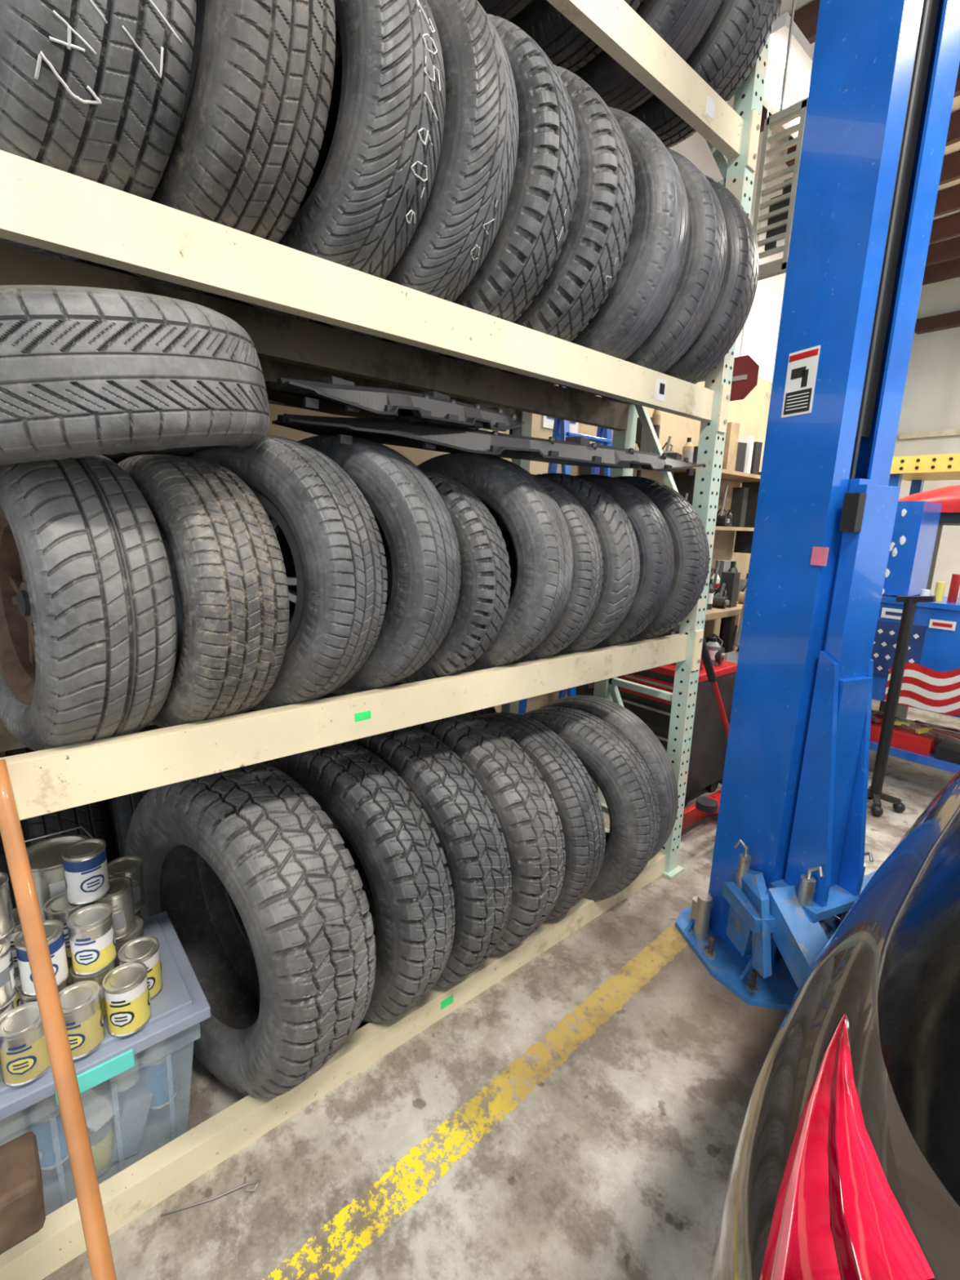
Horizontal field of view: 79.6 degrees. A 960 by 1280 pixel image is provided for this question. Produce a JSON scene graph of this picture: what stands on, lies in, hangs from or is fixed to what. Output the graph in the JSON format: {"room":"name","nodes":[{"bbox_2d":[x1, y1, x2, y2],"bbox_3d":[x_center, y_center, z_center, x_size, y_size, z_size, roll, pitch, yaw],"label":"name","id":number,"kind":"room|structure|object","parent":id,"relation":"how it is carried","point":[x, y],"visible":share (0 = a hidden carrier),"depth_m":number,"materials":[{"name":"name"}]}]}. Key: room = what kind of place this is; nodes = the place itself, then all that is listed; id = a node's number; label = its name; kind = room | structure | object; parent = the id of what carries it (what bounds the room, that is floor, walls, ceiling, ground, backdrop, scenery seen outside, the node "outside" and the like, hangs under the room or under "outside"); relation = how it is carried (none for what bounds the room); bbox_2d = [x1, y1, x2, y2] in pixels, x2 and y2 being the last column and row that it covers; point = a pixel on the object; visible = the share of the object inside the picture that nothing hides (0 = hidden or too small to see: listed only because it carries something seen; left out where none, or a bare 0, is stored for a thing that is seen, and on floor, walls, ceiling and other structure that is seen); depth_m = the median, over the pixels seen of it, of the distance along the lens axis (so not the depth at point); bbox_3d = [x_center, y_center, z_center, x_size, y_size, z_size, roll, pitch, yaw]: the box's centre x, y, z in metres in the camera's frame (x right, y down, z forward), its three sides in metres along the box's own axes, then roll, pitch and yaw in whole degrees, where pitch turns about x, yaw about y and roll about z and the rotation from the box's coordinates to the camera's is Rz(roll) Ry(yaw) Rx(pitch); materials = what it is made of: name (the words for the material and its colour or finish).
{"room":"auto repair garage","nodes":[
{"label":"auto repair garage","id":0,"kind":"room"},
{"bbox_2d":[0,94,922,757],"bbox_3d":[0.889,-1.725,4.136,13.200,4.850,0.100,-8,15,-40],"label":"wall","id":1,"kind":"structure","parent":0,"point":[751,412],"depth_m":5.07,"materials":[{"name":"white paint"}]},
{"bbox_2d":[542,415,577,433],"bbox_3d":[0.540,-1.520,3.804,0.340,0.260,0.014,-8,15,-40],"label":"poster","id":2,"kind":"object","parent":1,"relation":"attached to","point":[548,422],"visible":0.14,"depth_m":3.76,"materials":[{"name":"white paper"}]},
{"bbox_2d":[579,408,762,553],"bbox_3d":[1.701,-1.272,4.651,2.400,1.158,0.340,-8,15,-40],"label":"wall shelf","id":3,"kind":"object","parent":1,"relation":"attached to","point":[741,460],"visible":0.24,"depth_m":5.01,"materials":[{"name":"wood"},{"name":"dark steel"},{"name":"plastic"}]},
{"bbox_2d":[729,325,759,401],"bbox_3d":[1.669,-1.731,3.597,0.017,0.435,0.167,-8,15,-40],"label":"sign","id":4,"kind":"object","parent":1,"relation":"hanging from","point":[745,375],"depth_m":3.62,"materials":[{"name":"metal"}]},
{"bbox_2d":[40,698,959,1279],"bbox_3d":[3.911,1.532,1.066,13.400,0.100,10.000,-8,15,-40],"label":"floor","id":5,"kind":"structure","parent":0,"point":[580,1116],"depth_m":1.48,"materials":[{"name":"concrete"}]},
{"bbox_2d":[0,833,17,908],"bbox_3d":[-1.632,0.732,1.847,0.226,0.797,0.797,-9,16,-43],"label":"tire","id":6,"kind":"object","parent":5,"relation":"on","point":[3,864],"visible":0.06,"depth_m":1.61,"materials":[{"name":"black rubber"}]},
{"bbox_2d":[0,1131,45,1254],"bbox_3d":[-0.978,1.144,0.937,0.450,0.400,0.120,-8,15,-40],"label":"block","id":7,"kind":"object","parent":5,"relation":"on","point":[22,1206],"visible":1,"depth_m":1.00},
{"bbox_2d":[0,759,116,1279],"bbox_3d":[-0.577,0.800,0.870,0.300,1.127,0.671,-8,15,-40],"label":"pole","id":8,"kind":"object","parent":5,"relation":"on","point":[92,1216],"visible":1,"depth_m":0.88,"materials":[{"name":"orange wood"}]},
{"bbox_2d":[4,746,115,863],"bbox_3d":[-1.453,0.707,1.996,0.225,0.798,0.798,-9,16,-42],"label":"tire","id":9,"kind":"object","parent":5,"relation":"on","point":[94,817],"visible":0.06,"depth_m":1.73,"materials":[{"name":"black rubber"}]},
{"bbox_2d":[0,911,210,1177],"bbox_3d":[-1.022,1.048,1.354,0.635,0.407,0.440,-8,15,-40],"label":"plastic storage bin","id":10,"kind":"object","parent":5,"relation":"on","point":[119,1082],"visible":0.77,"depth_m":1.34,"materials":[{"name":"clear plastic"},{"name":"blue-gray plastic"}]},
{"bbox_2d":[0,1001,13,1062],"bbox_3d":[-1.022,0.810,1.201,0.085,0.118,0.085,0,12,-9],"label":"can","id":11,"kind":"object","parent":10,"relation":"on","point":[10,1006],"visible":0.24,"depth_m":1.19,"materials":[{"name":"metal"}]},
{"bbox_2d":[0,937,17,1010],"bbox_3d":[-1.011,0.692,1.183,0.085,0.118,0.085,2,12,3],"label":"can","id":12,"kind":"object","parent":11,"relation":"on","point":[8,989],"visible":1,"depth_m":1.18,"materials":[{"name":"metal"}]},
{"bbox_2d":[13,977,21,1008],"bbox_3d":[-1.018,0.787,1.317,0.085,0.118,0.085,0,12,-8],"label":"can","id":13,"kind":"object","parent":10,"relation":"on","point":[16,1002],"visible":0.06,"depth_m":1.28,"materials":[{"name":"metal"}]},
{"bbox_2d":[4,907,22,977],"bbox_3d":[-1.026,0.671,1.284,0.085,0.118,0.085,-4,13,-28],"label":"can","id":14,"kind":"object","parent":13,"relation":"on","point":[17,928],"visible":0.16,"depth_m":1.25,"materials":[{"name":"metal"}]},
{"bbox_2d":[0,871,15,940],"bbox_3d":[-1.037,0.564,1.208,0.085,0.118,0.085,1,12,-3],"label":"can","id":15,"kind":"object","parent":14,"relation":"on","point":[7,923],"visible":1,"depth_m":1.21,"materials":[{"name":"metal"}]},
{"bbox_2d":[0,1001,50,1086],"bbox_3d":[-0.924,0.820,1.171,0.085,0.118,0.085,-1,12,-14],"label":"can","id":16,"kind":"object","parent":10,"relation":"on","point":[24,1053],"visible":0.8,"depth_m":1.14,"materials":[{"name":"metal"}]},
{"bbox_2d":[17,978,67,1004],"bbox_3d":[-0.950,0.800,1.261,0.085,0.118,0.085,3,12,5],"label":"can","id":17,"kind":"object","parent":10,"relation":"on","point":[24,998],"visible":0.14,"depth_m":1.22,"materials":[{"name":"metal"}]},
{"bbox_2d":[13,919,69,995],"bbox_3d":[-0.942,0.683,1.240,0.085,0.118,0.085,-4,13,-28],"label":"can","id":18,"kind":"object","parent":17,"relation":"on","point":[54,929],"visible":0.56,"depth_m":1.22,"materials":[{"name":"metal"}]},
{"bbox_2d":[66,957,72,986],"bbox_3d":[-0.949,0.777,1.375,0.085,0.118,0.085,11,15,38],"label":"can","id":19,"kind":"object","parent":10,"relation":"on","point":[69,960],"visible":0.04,"depth_m":1.33,"materials":[{"name":"metal"}]},
{"bbox_2d":[43,892,88,958],"bbox_3d":[-0.957,0.662,1.341,0.085,0.118,0.085,-4,13,-26],"label":"can","id":20,"kind":"object","parent":19,"relation":"on","point":[58,908],"visible":0.26,"depth_m":1.31,"materials":[{"name":"metal"}]},
{"bbox_2d":[61,838,110,905],"bbox_3d":[-0.919,0.540,1.346,0.085,0.118,0.085,-7,15,-38],"label":"can","id":21,"kind":"object","parent":20,"relation":"on","point":[86,881],"visible":1,"depth_m":1.32,"materials":[{"name":"metal"}]},
{"bbox_2d":[58,980,105,1060],"bbox_3d":[-0.855,0.810,1.228,0.085,0.118,0.085,2,12,-1],"label":"can","id":22,"kind":"object","parent":10,"relation":"on","point":[81,1002],"visible":0.81,"depth_m":1.21,"materials":[{"name":"metal"}]},
{"bbox_2d":[69,960,115,1017],"bbox_3d":[-0.881,0.791,1.319,0.085,0.118,0.085,2,12,0],"label":"can","id":23,"kind":"object","parent":10,"relation":"on","point":[98,977],"visible":0.23,"depth_m":1.29,"materials":[{"name":"metal"}]},
{"bbox_2d":[66,903,116,975],"bbox_3d":[-0.874,0.673,1.298,0.085,0.118,0.085,1,12,-4],"label":"can","id":24,"kind":"object","parent":23,"relation":"on","point":[91,935],"visible":1,"depth_m":1.27,"materials":[{"name":"metal"}]},
{"bbox_2d":[102,961,151,1036],"bbox_3d":[-0.787,0.801,1.286,0.085,0.118,0.085,2,12,0],"label":"can","id":25,"kind":"object","parent":10,"relation":"on","point":[126,987],"visible":1,"depth_m":1.26,"materials":[{"name":"metal"}]},
{"bbox_2d":[114,916,143,967],"bbox_3d":[-0.881,0.767,1.432,0.085,0.118,0.085,5,12,15],"label":"can","id":26,"kind":"object","parent":10,"relation":"on","point":[138,931],"visible":0.3,"depth_m":1.40,"materials":[{"name":"metal"}]},
{"bbox_2d":[92,875,136,940],"bbox_3d":[-0.888,0.652,1.398,0.085,0.118,0.085,-2,12,-18],"label":"can","id":27,"kind":"object","parent":26,"relation":"on","point":[119,897],"visible":0.59,"depth_m":1.38,"materials":[{"name":"metal"}]},
{"bbox_2d":[134,909,142,919],"bbox_3d":[-0.931,0.751,1.505,0.085,0.118,0.085,1,12,-6],"label":"can","id":28,"kind":"object","parent":10,"relation":"on","point":[138,913],"visible":0.02,"depth_m":1.50,"materials":[{"name":"metal"}]},
{"bbox_2d":[106,855,146,911],"bbox_3d":[-0.915,0.633,1.485,0.085,0.118,0.085,-7,15,-37],"label":"can","id":29,"kind":"object","parent":28,"relation":"on","point":[130,866],"visible":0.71,"depth_m":1.48,"materials":[{"name":"metal"}]},
{"bbox_2d":[117,935,163,999],"bbox_3d":[-0.805,0.783,1.367,0.085,0.118,0.085,-4,13,-25],"label":"can","id":30,"kind":"object","parent":10,"relation":"on","point":[144,949],"visible":0.58,"depth_m":1.35,"materials":[{"name":"metal"}]},
{"bbox_3d":[-1.000,0.760,1.448,0.085,0.118,0.085,5,12,17],"label":"can","id":31,"kind":"object","parent":10,"relation":"on","visible":0},
{"bbox_2d":[24,826,93,920],"bbox_3d":[-1.050,0.585,1.431,0.152,0.227,0.152,0,12,-7],"label":"paint can","id":32,"kind":"object","parent":31,"relation":"on","point":[45,858],"visible":0.3,"depth_m":1.38,"materials":[{"name":"metal"}]},
{"bbox_2d":[106,724,161,858],"bbox_3d":[-1.274,0.682,2.147,0.228,0.798,0.798,-7,15,-37],"label":"tire","id":33,"kind":"object","parent":5,"relation":"on","point":[121,808],"visible":0.05,"depth_m":1.81,"materials":[{"name":"black rubber"}]},
{"bbox_2d":[160,1176,260,1216],"bbox_3d":[-0.614,1.268,1.324,0.207,0.018,0.045,-1,12,-13],"label":"wire","id":34,"kind":"object","parent":5,"relation":"on","point":[245,1184],"visible":1,"depth_m":1.32,"materials":[{"name":"metal"}]},
{"bbox_2d":[244,709,271,764],"bbox_3d":[-0.915,0.632,2.446,0.228,0.798,0.799,-7,15,-38],"label":"tire","id":35,"kind":"object","parent":5,"relation":"on","point":[250,710],"visible":0.02,"depth_m":2.26,"materials":[{"name":"black rubber"}]},
{"bbox_2d":[315,693,339,700],"bbox_3d":[-0.736,0.607,2.596,0.222,0.800,0.800,-8,15,-39],"label":"tire","id":36,"kind":"object","parent":5,"relation":"on","point":[328,695],"visible":0.02,"depth_m":2.47,"materials":[{"name":"black rubber"}]},
{"bbox_2d":[267,741,455,1022],"bbox_3d":[-0.442,0.743,1.821,0.859,0.859,0.204,11,15,37],"label":"tire","id":37,"kind":"object","parent":5,"relation":"on","point":[395,843],"visible":0.55,"depth_m":1.57,"materials":[{"name":"rubber"}]},
{"bbox_2d":[0,0,770,1279],"bbox_3d":[-0.626,-0.576,1.661,3.297,3.500,1.122,-8,15,-40],"label":"rack","id":38,"kind":"object","parent":5,"relation":"on","point":[42,206],"visible":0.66,"depth_m":1.48,"materials":[{"name":"beige metal"}]},
{"bbox_2d":[0,454,177,751],"bbox_3d":[-0.855,-0.081,1.180,0.609,0.609,0.226,11,15,37],"label":"tire","id":39,"kind":"object","parent":38,"relation":"on","point":[88,612],"visible":0.88,"depth_m":1.01,"materials":[{"name":"rubber"}]},
{"bbox_2d":[0,284,270,465],"bbox_3d":[-0.760,-0.463,1.101,0.673,0.337,0.670,-7,15,-37],"label":"tire","id":40,"kind":"object","parent":39,"relation":"on","point":[117,375],"visible":0.91,"depth_m":0.87,"materials":[{"name":"rubber"}]},
{"bbox_2d":[0,0,196,259],"bbox_3d":[-0.806,-1.104,0.983,0.760,0.760,0.270,9,13,30],"label":"tire","id":41,"kind":"object","parent":38,"relation":"on","point":[95,91],"visible":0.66,"depth_m":0.87,"materials":[{"name":"rubber"}]},
{"bbox_2d":[71,258,142,278],"bbox_3d":[-1.095,-1.217,1.616,0.225,0.700,0.700,-7,15,-37],"label":"tire","id":42,"kind":"object","parent":38,"relation":"on","point":[81,260],"visible":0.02,"depth_m":1.46,"materials":[{"name":"black rubber"}]},
{"bbox_2d":[117,454,288,728],"bbox_3d":[-0.684,-0.105,1.323,0.610,0.610,0.214,11,15,37],"label":"tire","id":43,"kind":"object","parent":38,"relation":"on","point":[223,543],"visible":0.68,"depth_m":1.14,"materials":[{"name":"rubber"}]},
{"bbox_2d":[200,292,245,304],"bbox_3d":[-0.916,-1.242,1.766,0.231,0.700,0.700,-9,16,-42],"label":"tire","id":44,"kind":"object","parent":38,"relation":"on","point":[207,293],"visible":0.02,"depth_m":1.64,"materials":[{"name":"black rubber"}]},
{"bbox_2d":[128,0,335,293],"bbox_3d":[-0.609,-1.131,1.148,0.760,0.760,0.224,9,14,32],"label":"tire","id":45,"kind":"object","parent":38,"relation":"on","point":[244,155],"visible":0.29,"depth_m":0.99,"materials":[{"name":"black rubber"}]},
{"bbox_2d":[124,762,375,1097],"bbox_3d":[-0.669,0.774,1.611,0.869,0.869,0.288,10,14,34],"label":"tire","id":46,"kind":"object","parent":38,"relation":"on","point":[265,901],"visible":0.88,"depth_m":1.40,"materials":[{"name":"rubber"}]},
{"bbox_2d":[155,434,387,710],"bbox_3d":[-0.538,-0.160,1.437,0.670,0.670,0.204,8,13,27],"label":"tire","id":47,"kind":"object","parent":38,"relation":"on","point":[331,531],"visible":0.52,"depth_m":1.26,"materials":[{"name":"rubber"}]},
{"bbox_2d":[244,186,317,323],"bbox_3d":[-0.736,-1.267,1.916,0.222,0.700,0.700,-8,15,-38],"label":"tire","id":48,"kind":"object","parent":38,"relation":"on","point":[308,193],"visible":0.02,"depth_m":1.66,"materials":[{"name":"black rubber"}]},
{"bbox_2d":[176,0,445,320],"bbox_3d":[-0.417,-1.149,1.310,0.745,0.744,0.224,9,14,32],"label":"tire","id":49,"kind":"object","parent":38,"relation":"on","point":[369,197],"visible":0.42,"depth_m":1.13,"materials":[{"name":"rubber"}]},
{"bbox_2d":[317,320,381,340],"bbox_3d":[-0.557,-1.292,2.066,0.222,0.700,0.700,-8,15,-39],"label":"tire","id":50,"kind":"object","parent":38,"relation":"on","point":[318,322],"visible":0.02,"depth_m":1.88,"materials":[{"name":"black rubber"}]},
{"bbox_2d":[269,434,461,694],"bbox_3d":[-0.376,-0.194,1.569,0.688,0.688,0.191,8,13,27],"label":"tire","id":51,"kind":"object","parent":38,"relation":"on","point":[415,523],"visible":0.52,"depth_m":1.39,"materials":[{"name":"rubber"}]},
{"bbox_2d":[381,337,403,346],"bbox_3d":[-0.378,-1.317,2.216,0.225,0.700,0.700,-7,15,-37],"label":"tire","id":52,"kind":"object","parent":38,"relation":"on","point":[382,339],"visible":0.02,"depth_m":2.02,"materials":[{"name":"black rubber"}]},
{"bbox_2d":[295,0,519,338],"bbox_3d":[-0.254,-1.179,1.446,0.756,0.756,0.189,10,14,33],"label":"tire","id":53,"kind":"object","parent":38,"relation":"on","point":[460,220],"visible":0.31,"depth_m":1.25,"materials":[{"name":"rubber"}]},
{"bbox_2d":[374,469,511,683],"bbox_3d":[-0.208,-0.183,1.718,0.628,0.628,0.168,8,13,29],"label":"tire","id":54,"kind":"object","parent":38,"relation":"on","point":[484,595],"visible":0.49,"depth_m":1.55,"materials":[{"name":"rubber"}]},
{"bbox_2d":[440,355,460,360],"bbox_3d":[-0.199,-1.342,2.366,0.222,0.700,0.700,-7,15,-38],"label":"tire","id":55,"kind":"object","parent":38,"relation":"on","point":[447,356],"visible":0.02,"depth_m":2.17,"materials":[{"name":"black rubber"}]},
{"bbox_2d":[381,452,573,672],"bbox_3d":[-0.044,-0.240,1.848,0.688,0.688,0.205,8,13,29],"label":"tire","id":56,"kind":"object","parent":38,"relation":"on","point":[536,526],"visible":0.53,"depth_m":1.66,"materials":[{"name":"rubber"}]},
{"bbox_2d":[393,13,580,355],"bbox_3d":[-0.089,-1.202,1.583,0.756,0.756,0.189,10,14,35],"label":"tire","id":57,"kind":"object","parent":38,"relation":"on","point":[532,231],"visible":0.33,"depth_m":1.37,"materials":[{"name":"rubber"}]},
{"bbox_2d":[477,0,532,20],"bbox_3d":[0.034,-2.083,1.485,0.740,0.740,0.249,12,16,42],"label":"tire","id":58,"kind":"object","parent":38,"relation":"on","point":[507,10],"visible":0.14,"depth_m":1.57,"materials":[{"name":"rubber"}]},
{"bbox_2d":[497,369,520,376],"bbox_3d":[-0.019,-1.367,2.515,0.222,0.700,0.700,-7,15,-38],"label":"tire","id":59,"kind":"object","parent":38,"relation":"on","point":[507,371],"visible":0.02,"depth_m":2.35,"materials":[{"name":"black rubber"}]},
{"bbox_2d":[483,474,603,664],"bbox_3d":[0.103,-0.238,1.976,0.649,0.649,0.166,10,14,35],"label":"tire","id":60,"kind":"object","parent":38,"relation":"on","point":[581,604],"visible":0.32,"depth_m":1.78,"materials":[{"name":"rubber"}]},
{"bbox_2d":[454,64,635,370],"bbox_3d":[0.085,-1.224,1.729,0.752,0.752,0.219,10,14,35],"label":"tire","id":61,"kind":"object","parent":38,"relation":"on","point":[588,263],"visible":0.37,"depth_m":1.51,"materials":[{"name":"rubber"}]},
{"bbox_2d":[494,473,639,657],"bbox_3d":[0.251,-0.264,2.098,0.659,0.659,0.182,11,15,37],"label":"tire","id":62,"kind":"object","parent":38,"relation":"on","point":[618,541],"visible":0.46,"depth_m":1.89,"materials":[{"name":"rubber"}]},
{"bbox_2d":[271,413,705,475],"bbox_3d":[0.158,-0.591,1.821,1.574,0.099,0.493,-8,15,-40],"label":"plastic undertray","id":63,"kind":"object","parent":62,"relation":"on","point":[410,431],"visible":0.97,"depth_m":1.54,"materials":[{"name":"plastic"}]},
{"bbox_2d":[265,376,524,435],"bbox_3d":[-0.204,-0.610,1.554,0.742,0.091,0.413,-8,15,-40],"label":"plastic undertray","id":64,"kind":"object","parent":63,"relation":"on","point":[333,395],"visible":0.93,"depth_m":1.40,"materials":[{"name":"plastic"}]},
{"bbox_2d":[508,0,642,72],"bbox_3d":[0.248,-2.113,1.663,0.740,0.740,0.239,13,16,43],"label":"tire","id":65,"kind":"object","parent":38,"relation":"on","point":[566,46],"visible":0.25,"depth_m":1.67,"materials":[{"name":"rubber"}]},
{"bbox_2d":[512,474,674,650],"bbox_3d":[0.407,-0.292,2.227,0.669,0.668,0.192,11,15,38],"label":"tire","id":66,"kind":"object","parent":38,"relation":"on","point":[652,533],"visible":0.43,"depth_m":2.01,"materials":[{"name":"rubber"}]},
{"bbox_2d":[514,106,689,385],"bbox_3d":[0.291,-1.257,1.901,0.760,0.760,0.239,11,15,37],"label":"tire","id":67,"kind":"object","parent":38,"relation":"on","point":[646,282],"visible":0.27,"depth_m":1.66,"materials":[{"name":"rubber"}]},
{"bbox_2d":[561,147,727,395],"bbox_3d":[0.474,-1.282,2.054,0.760,0.760,0.204,11,15,39],"label":"tire","id":68,"kind":"object","parent":38,"relation":"on","point":[694,300],"visible":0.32,"depth_m":1.82,"materials":[{"name":"rubber"}]},
{"bbox_2d":[573,0,722,112],"bbox_3d":[0.454,-2.142,1.836,0.740,0.740,0.243,13,16,42],"label":"tire","id":69,"kind":"object","parent":38,"relation":"on","point":[682,24],"visible":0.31,"depth_m":1.76,"materials":[{"name":"rubber"}]},
{"bbox_2d":[613,475,709,644],"bbox_3d":[0.586,-0.323,2.375,0.680,0.680,0.204,12,15,40],"label":"tire","id":70,"kind":"object","parent":38,"relation":"on","point":[687,531],"visible":0.37,"depth_m":2.14,"materials":[{"name":"rubber"}]},
{"bbox_2d":[600,175,759,404],"bbox_3d":[0.643,-1.308,2.195,0.764,0.764,0.204,12,15,40],"label":"tire","id":71,"kind":"object","parent":38,"relation":"on","point":[729,315],"visible":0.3,"depth_m":1.95,"materials":[{"name":"rubber"}]},
{"bbox_2d":[627,0,782,148],"bbox_3d":[0.660,-2.171,2.008,0.738,0.738,0.244,13,16,42],"label":"tire","id":72,"kind":"object","parent":38,"relation":"on","point":[738,33],"visible":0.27,"depth_m":1.86,"materials":[{"name":"rubber"}]},
{"bbox_2d":[386,682,405,687],"bbox_3d":[-0.378,0.557,2.896,0.223,0.798,0.798,-8,15,-41],"label":"tire","id":73,"kind":"object","parent":5,"relation":"on","point":[397,683],"visible":0.02,"depth_m":2.72,"materials":[{"name":"black rubber"}]},
{"bbox_2d":[329,725,511,988],"bbox_3d":[-0.271,0.716,1.956,0.870,0.870,0.202,12,15,39],"label":"tire","id":74,"kind":"object","parent":5,"relation":"on","point":[464,823],"visible":0.39,"depth_m":1.69,"materials":[{"name":"rubber"}]},
{"bbox_2d":[453,671,496,716],"bbox_3d":[-0.199,0.532,3.046,0.227,0.798,0.798,-9,16,-42],"label":"tire","id":75,"kind":"object","parent":5,"relation":"on","point":[491,709],"visible":0.02,"depth_m":2.77,"materials":[{"name":"black rubber"}]},
{"bbox_2d":[412,713,565,955],"bbox_3d":[-0.088,0.695,2.110,0.860,0.860,0.232,12,15,39],"label":"tire","id":76,"kind":"object","parent":5,"relation":"on","point":[522,802],"visible":0.38,"depth_m":1.83,"materials":[{"name":"rubber"}]},
{"bbox_2d":[476,712,605,921],"bbox_3d":[0.109,0.692,2.281,0.808,0.808,0.216,12,15,40],"label":"tire","id":77,"kind":"object","parent":5,"relation":"on","point":[574,794],"visible":0.41,"depth_m":2.02,"materials":[{"name":"rubber"}]},
{"bbox_2d":[518,385,612,715],"bbox_3d":[0.609,-0.363,3.679,0.450,2.353,0.539,-8,15,-40],"label":"step ladder","id":78,"kind":"object","parent":5,"relation":"on","point":[561,430],"visible":0.1,"depth_m":3.51,"materials":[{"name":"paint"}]},
{"bbox_2d":[520,706,660,902],"bbox_3d":[0.339,0.679,2.404,0.799,0.798,0.227,10,14,35],"label":"tire","id":79,"kind":"object","parent":5,"relation":"on","point":[627,787],"visible":0.47,"depth_m":2.17,"materials":[{"name":"rubber"}]},
{"bbox_2d":[538,694,678,860],"bbox_3d":[0.482,0.646,2.588,0.797,0.797,0.195,11,15,39],"label":"tire","id":80,"kind":"object","parent":5,"relation":"on","point":[634,730],"visible":0.37,"depth_m":2.35,"materials":[{"name":"rubber"}]},
{"bbox_2d":[576,560,750,695],"bbox_3d":[1.753,-0.025,4.719,2.200,1.342,0.660,-8,15,-40],"label":"workbench","id":81,"kind":"object","parent":5,"relation":"on","point":[726,590],"visible":0.24,"depth_m":4.48,"materials":[{"name":"wood"}]},
{"bbox_2d":[617,623,737,808],"bbox_3d":[1.140,0.378,3.393,0.482,1.046,0.520,-8,15,-40],"label":"tool chest","id":82,"kind":"object","parent":5,"relation":"on","point":[708,740],"visible":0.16,"depth_m":3.23,"materials":[{"name":"metal"}]},
{"bbox_2d":[681,635,728,830],"bbox_3d":[1.268,0.489,2.892,0.600,1.038,0.326,-8,15,-40],"label":"jack","id":83,"kind":"object","parent":5,"relation":"on","point":[703,806],"visible":0.33,"depth_m":2.88,"materials":[{"name":"paint"}]},
{"bbox_2d":[725,581,747,662],"bbox_3d":[1.870,0.199,3.992,0.556,1.198,0.530,-8,15,-40],"label":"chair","id":84,"kind":"object","parent":5,"relation":"on","point":[732,656],"visible":0.04,"depth_m":4.17,"materials":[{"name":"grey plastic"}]},
{"bbox_2d":[675,0,959,1010],"bbox_3d":[1.381,-0.704,1.929,1.378,3.770,0.718,-8,15,-40],"label":"lift","id":85,"kind":"object","parent":5,"relation":"on","point":[788,855],"visible":0.85,"depth_m":1.76,"materials":[{"name":"blue paint"}]},
{"bbox_2d":[708,769,959,1279],"bbox_3d":[2.015,0.672,1.073,3.708,1.460,1.848,-8,15,-40],"label":"car","id":86,"kind":"object","parent":5,"relation":"on","point":[846,1162],"visible":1,"depth_m":0.65,"materials":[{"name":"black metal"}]},
{"bbox_2d":[866,595,935,816],"bbox_3d":[2.289,0.359,3.202,0.230,1.235,0.230,-2,12,-18],"label":"support stand","id":87,"kind":"object","parent":5,"relation":"on","point":[874,791],"visible":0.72,"depth_m":3.18,"materials":[{"name":"metal"}]},
{"bbox_2d":[869,501,959,773],"bbox_3d":[2.754,0.047,3.534,0.548,1.739,0.950,-8,15,-40],"label":"tool cart","id":88,"kind":"object","parent":5,"relation":"on","point":[931,682],"visible":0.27,"depth_m":3.42,"materials":[{"name":"paint"}]},
{"bbox_2d":[879,484,959,718],"bbox_3d":[3.816,-0.108,3.963,1.000,1.940,2.040,-8,15,-40],"label":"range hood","id":89,"kind":"object","parent":5,"relation":"on","point":[948,496],"visible":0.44,"depth_m":3.97,"materials":[{"name":"paint"}]},
{"bbox_2d":[762,12,813,138],"bbox_3d":[2.007,-3.709,3.567,1.200,0.666,0.350,-8,15,-40],"label":"window","id":90,"kind":"structure","parent":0,"point":[801,53],"depth_m":3.39,"materials":[{"name":"white glass"}]},
{"bbox_2d":[760,0,959,285],"bbox_3d":[4.133,-3.297,-0.005,13.200,0.100,9.800,-8,15,-40],"label":"ceiling","id":91,"kind":"structure","parent":0,"point":[786,5],"depth_m":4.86,"materials":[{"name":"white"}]},
{"bbox_2d":[766,55,774,118],"bbox_3d":[1.686,-3.195,3.332,0.017,0.305,0.008,-8,15,-40],"label":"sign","id":92,"kind":"object","parent":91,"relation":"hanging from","point":[774,55],"depth_m":3.34,"materials":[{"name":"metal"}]},
{"bbox_2d":[752,0,808,280],"bbox_3d":[1.363,-2.671,2.268,0.070,2.215,0.320,-8,15,-40],"label":"vent","id":93,"kind":"object","parent":91,"relation":"hanging from","point":[780,216],"visible":0.45,"depth_m":2.46,"materials":[{"name":"metal"}]},
{"bbox_2d":[888,453,959,495],"bbox_3d":[4.554,-0.364,4.679,0.906,2.200,2.300,-8,15,-40],"label":"beam","id":94,"kind":"structure","parent":0,"point":[917,469],"depth_m":4.89,"materials":[{"name":"yellow metal"}]},
{"bbox_2d":[893,276,959,597],"bbox_3d":[9.050,-1.565,4.672,0.100,4.850,9.800,-8,15,-40],"label":"wall","id":95,"kind":"structure","parent":0,"point":[931,394],"depth_m":7.79,"materials":[{"name":"white paint"}]},
{"bbox_2d":[898,310,959,439],"bbox_3d":[8.926,-1.480,4.584,0.180,4.700,9.600,-8,15,-40],"label":"trim","id":96,"kind":"structure","parent":95,"relation":"attached to","point":[948,320],"depth_m":7.63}
]}

